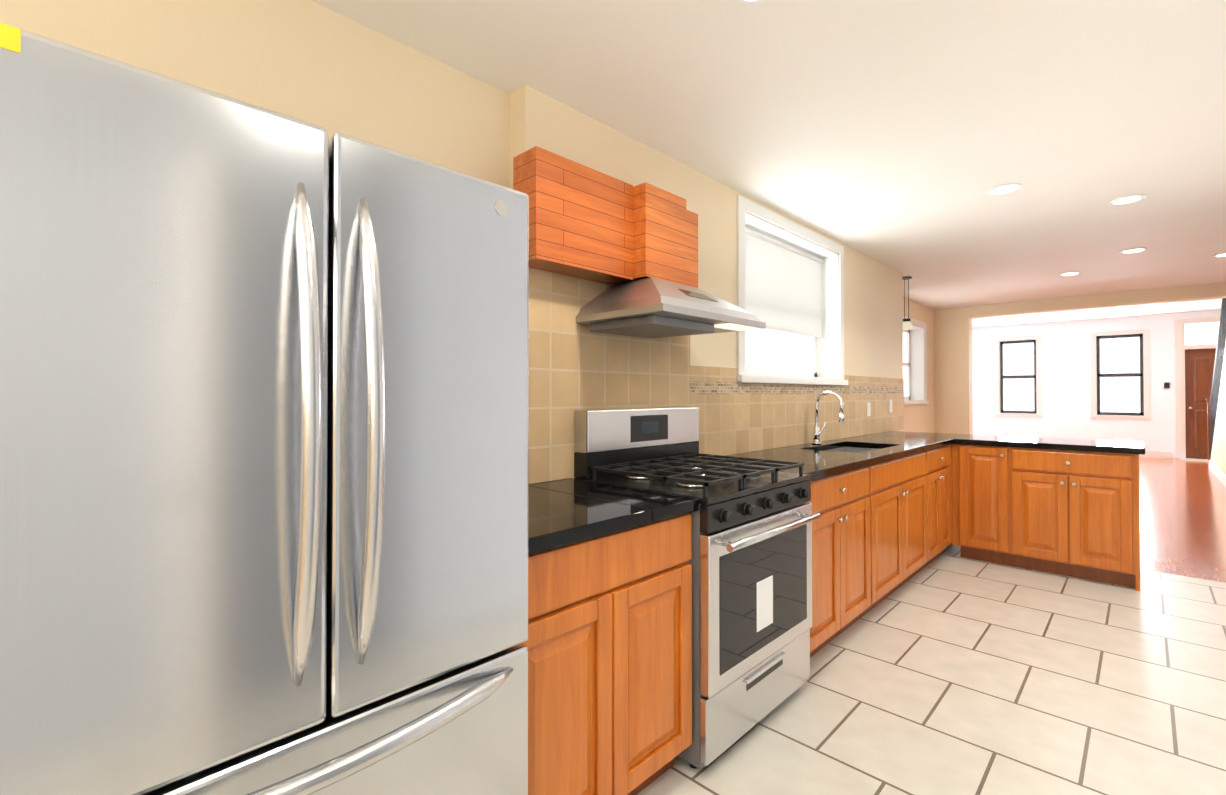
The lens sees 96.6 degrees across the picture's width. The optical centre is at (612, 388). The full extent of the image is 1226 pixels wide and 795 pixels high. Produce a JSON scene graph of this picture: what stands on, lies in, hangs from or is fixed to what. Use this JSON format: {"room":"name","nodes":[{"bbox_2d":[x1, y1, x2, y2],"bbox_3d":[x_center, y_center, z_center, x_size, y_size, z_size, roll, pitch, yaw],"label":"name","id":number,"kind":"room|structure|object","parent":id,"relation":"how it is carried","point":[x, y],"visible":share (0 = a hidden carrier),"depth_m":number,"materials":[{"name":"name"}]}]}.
{"room":"kitchen","nodes":[
{"label":"kitchen","id":0,"kind":"room"},
{"bbox_2d":[0,0,907,483],"bbox_3d":[0.112,0.067,2.813,0.370,2.460,7.470,-1,-1,44],"label":"wall","id":1,"kind":"structure","parent":0,"point":[318,64],"depth_m":1.86,"materials":[{"name":"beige paint"}]},
{"bbox_2d":[513,146,697,287],"bbox_3d":[0.011,-0.663,2.285,0.208,0.400,0.887,-1,-1,44],"label":"upper cabinet","id":2,"kind":"object","parent":1,"relation":"attached to","point":[586,222],"visible":0.83,"depth_m":2.19,"materials":[{"name":"brown wood"}]},
{"bbox_2d":[576,277,765,337],"bbox_3d":[0.267,-0.350,2.359,0.468,0.225,0.730,-1,-1,44],"label":"range hood","id":3,"kind":"object","parent":2,"relation":"attached to","point":[650,307],"visible":1,"depth_m":2.19,"materials":[{"name":"metal"}]},
{"bbox_2d":[529,268,903,483],"bbox_3d":[1.035,-0.039,3.562,0.108,0.834,5.105,-1,-1,44],"label":"tile backsplash","id":4,"kind":"structure","parent":1,"relation":"attached to","point":[573,365],"depth_m":2.60,"materials":[{"name":"tile"}]},
{"bbox_2d":[867,403,870,415],"bbox_3d":[2.182,0.175,4.655,0.007,0.116,0.072,-1,-1,44],"label":"electrical outlet plate","id":5,"kind":"object","parent":4,"relation":"attached to","point":[869,408],"depth_m":4.65,"materials":[{"name":"white plastic"}]},
{"bbox_2d":[889,400,891,411],"bbox_3d":[2.573,0.159,5.057,0.007,0.116,0.072,-1,-1,44],"label":"electrical outlet plate","id":6,"kind":"object","parent":4,"relation":"attached to","point":[890,401],"depth_m":5.04,"materials":[{"name":"white plastic"}]},
{"bbox_2d":[737,195,847,384],"bbox_3d":[1.194,-0.578,3.804,0.269,1.090,1.570,-1,-1,44],"label":"kitchen window","id":7,"kind":"structure","parent":1,"relation":"in","point":[790,288],"depth_m":3.90,"materials":[{"name":"white"}]},
{"bbox_2d":[311,0,1225,309],"bbox_3d":[1.929,-1.410,3.103,3.350,0.500,10.600,-1,-1,44],"label":"ceiling","id":8,"kind":"structure","parent":0,"point":[901,136],"depth_m":2.28,"materials":[{"name":"paint"}]},
{"bbox_2d":[732,0,767,4],"bbox_3d":[0.412,-1.170,1.578,0.169,0.007,0.169,0,-1,35],"label":"recessed light","id":9,"kind":"object","parent":8,"relation":"in","point":[742,2],"depth_m":1.65,"materials":[{"name":"white"}]},
{"bbox_2d":[902,276,913,329],"bbox_3d":[2.987,-0.872,5.556,0.140,0.530,0.140,-1,-1,44],"label":"pendant lamp","id":10,"kind":"object","parent":8,"relation":"hanging from","point":[907,325],"visible":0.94,"depth_m":5.54,"materials":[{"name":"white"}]},
{"bbox_2d":[986,183,1021,194],"bbox_3d":[2.264,-1.155,3.166,0.169,0.007,0.169,0,-1,5],"label":"recessed light","id":11,"kind":"object","parent":8,"relation":"in","point":[1008,188],"depth_m":3.15,"materials":[{"name":"white"}]},
{"bbox_2d":[1059,272,1080,275],"bbox_3d":[4.510,-1.134,5.389,0.169,0.007,0.169,0,-1,35],"label":"recessed light","id":12,"kind":"object","parent":8,"relation":"in","point":[1068,273],"depth_m":5.37,"materials":[{"name":"white"}]},
{"bbox_2d":[1108,194,1145,204],"bbox_3d":[3.138,-1.154,3.333,0.169,0.007,0.169,0,-1,38],"label":"recessed light","id":13,"kind":"object","parent":8,"relation":"in","point":[1128,199],"depth_m":3.32,"materials":[{"name":"white"}]},
{"bbox_2d":[1119,248,1147,253],"bbox_3d":[4.303,-1.143,4.516,0.169,0.007,0.169,0,-1,38],"label":"recessed light","id":14,"kind":"object","parent":8,"relation":"in","point":[1133,250],"depth_m":4.50,"materials":[{"name":"white"}]},
{"bbox_2d":[1212,253,1225,256],"bbox_3d":[5.214,-1.141,4.635,0.169,0.007,0.169,0,-1,38],"label":"recessed light","id":15,"kind":"object","parent":8,"relation":"in","point":[1221,254],"depth_m":4.66,"materials":[{"name":"white"}]},
{"bbox_2d":[904,298,935,432],"bbox_3d":[3.434,0.104,6.731,0.270,2.460,3.280,-1,-1,44],"label":"wall","id":16,"kind":"structure","parent":0,"point":[921,417],"depth_m":7.46,"materials":[{"name":"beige paint"}]},
{"bbox_2d":[903,316,928,404],"bbox_3d":[3.692,-0.348,6.972,0.269,1.090,1.380,-1,-1,44],"label":"dining room window","id":17,"kind":"structure","parent":16,"relation":"in","point":[915,359],"depth_m":7.39,"materials":[{"name":"white"}]},
{"bbox_2d":[637,545,1225,794],"bbox_3d":[0.764,1.318,1.881,3.350,0.060,7.260,-1,-1,44],"label":"floor","id":18,"kind":"structure","parent":0,"point":[950,671],"depth_m":2.27,"materials":[{"name":"beige tile"}]},
{"bbox_2d":[0,23,528,794],"bbox_3d":[-0.729,0.425,1.143,0.925,1.712,0.796,-1,-1,44],"label":"refrigerator","id":19,"kind":"object","parent":18,"relation":"on","point":[264,451],"visible":1,"depth_m":0.79,"materials":[{"name":"grey metal"}]},
{"bbox_2d":[522,478,698,794],"bbox_3d":[-0.251,0.825,1.779,0.737,0.925,0.780,-1,-1,44],"label":"base cabinet","id":20,"kind":"object","parent":18,"relation":"on","point":[608,643],"visible":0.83,"depth_m":1.54,"materials":[{"name":"brown wood"}]},
{"bbox_2d":[574,407,820,768],"bbox_3d":[0.368,0.690,2.272,0.721,1.205,0.774,-1,-1,44],"label":"range","id":21,"kind":"object","parent":18,"relation":"on","point":[750,561],"visible":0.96,"depth_m":2.05,"materials":[{"name":"grey metal"}]},
{"bbox_2d":[808,463,880,656],"bbox_3d":[0.923,0.856,2.925,0.618,0.884,0.920,-1,-1,44],"label":"base cabinet","id":22,"kind":"object","parent":18,"relation":"on","point":[846,537],"depth_m":2.73,"materials":[{"name":"brown wood"}]},
{"bbox_2d":[705,435,952,482],"bbox_3d":[1.505,0.399,3.516,0.637,0.040,2.576,-1,-1,44],"label":"countertop","id":23,"kind":"structure","parent":22,"relation":"on","point":[819,464],"depth_m":3.12,"materials":[{"name":"black stone"}]},
{"bbox_2d":[812,391,843,444],"bbox_3d":[1.481,0.198,3.736,0.219,0.367,0.128,-1,-1,44],"label":"faucet","id":24,"kind":"object","parent":23,"relation":"on","point":[817,431],"visible":1,"depth_m":3.75,"materials":[{"name":"silver metal"}]},
{"bbox_2d":[821,443,904,486],"bbox_3d":[1.576,0.511,3.597,0.394,0.206,0.784,-1,-1,44],"label":"sink","id":25,"kind":"object","parent":23,"relation":"in","point":[893,469],"depth_m":3.31,"materials":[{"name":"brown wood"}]},
{"bbox_2d":[881,443,968,578],"bbox_3d":[2.199,0.868,4.160,0.726,0.884,0.749,-1,-1,44],"label":"base cabinet","id":26,"kind":"object","parent":18,"relation":"on","point":[896,510],"depth_m":3.74,"materials":[{"name":"brown wood"}]},
{"bbox_2d":[969,447,1024,567],"bbox_3d":[3.000,0.869,4.305,0.440,0.884,0.620,-1,-1,44],"label":"base cabinet","id":27,"kind":"object","parent":18,"relation":"on","point":[996,474],"depth_m":4.04,"materials":[{"name":"brown wood"}]},
{"bbox_2d":[1025,447,1139,590],"bbox_3d":[3.326,0.866,3.988,0.749,0.884,0.620,-1,-1,44],"label":"base cabinet","id":28,"kind":"object","parent":18,"relation":"on","point":[1082,508],"depth_m":3.70,"materials":[{"name":"brown wood"}]},
{"bbox_2d":[877,431,1144,454],"bbox_3d":[3.007,0.407,4.301,1.696,0.040,0.644,-1,-1,44],"label":"countertop","id":29,"kind":"structure","parent":28,"relation":"on","point":[1110,447],"depth_m":3.98,"materials":[{"name":"black stone"}]},
{"bbox_2d":[936,282,1225,433],"bbox_3d":[5.644,0.104,6.729,2.900,2.460,0.200,-1,-1,44],"label":"wall","id":30,"kind":"structure","parent":0,"point":[954,391],"depth_m":7.41,"materials":[{"name":"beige paint"}]},
{"bbox_2d":[972,310,1220,458],"bbox_3d":[10.369,-0.050,11.552,4.950,2.860,0.300,-1,-1,44],"label":"wall","id":31,"kind":"structure","parent":0,"point":[1065,379],"depth_m":11.76,"materials":[{"name":"white paint"}]},
{"bbox_2d":[994,335,1041,417],"bbox_3d":[9.263,-0.276,12.489,0.880,1.850,0.201,-1,-1,44],"label":"window","id":32,"kind":"structure","parent":31,"relation":"in","point":[1017,378],"depth_m":12.55,"materials":[{"name":"white glass"}]},
{"bbox_2d":[1090,328,1150,420],"bbox_3d":[10.485,-0.287,11.301,0.910,1.850,0.201,-1,-1,44],"label":"window","id":33,"kind":"structure","parent":31,"relation":"in","point":[1120,385],"depth_m":11.35,"materials":[{"name":"white glass"}]},
{"bbox_2d":[1164,316,1219,461],"bbox_3d":[11.305,-0.001,10.341,1.220,2.740,0.370,-1,-1,44],"label":"door frame","id":34,"kind":"structure","parent":31,"relation":"attached to","point":[1195,345],"depth_m":10.57,"materials":[{"name":"white"}]},
{"bbox_2d":[972,298,1221,327],"bbox_3d":[8.033,-1.552,9.165,4.950,0.100,6.600,-1,-1,44],"label":"ceiling","id":35,"kind":"structure","parent":0,"point":[1173,307],"depth_m":10.77,"materials":[{"name":"white paint"}]},
{"bbox_2d":[1139,457,1225,582],"bbox_3d":[6.869,1.376,7.940,4.950,0.060,9.940,-1,-1,44],"label":"floor","id":36,"kind":"structure","parent":0,"point":[1182,517],"depth_m":5.53,"materials":[{"name":"brown wood"}]},
{"bbox_2d":[1206,298,1225,486],"bbox_3d":[9.220,-0.370,7.675,0.983,3.427,4.135,-1,-1,44],"label":"staircase","id":37,"kind":"structure","parent":36,"relation":"on","point":[1216,417],"depth_m":8.14,"materials":[{"name":"white"}]},
{"bbox_3d":[7.929,-0.074,9.043,4.950,2.860,6.700,-1,-1,44],"label":"wall","id":38,"kind":"structure","parent":0,"visible":0},
{"bbox_2d":[1139,450,1172,458],"bbox_3d":[9.785,1.313,11.885,3.370,0.140,0.018,-1,-1,44],"label":"baseboard","id":39,"kind":"structure","parent":38,"relation":"attached to","point":[1159,454],"depth_m":10.85,"materials":[{"name":"white"}]}
]}

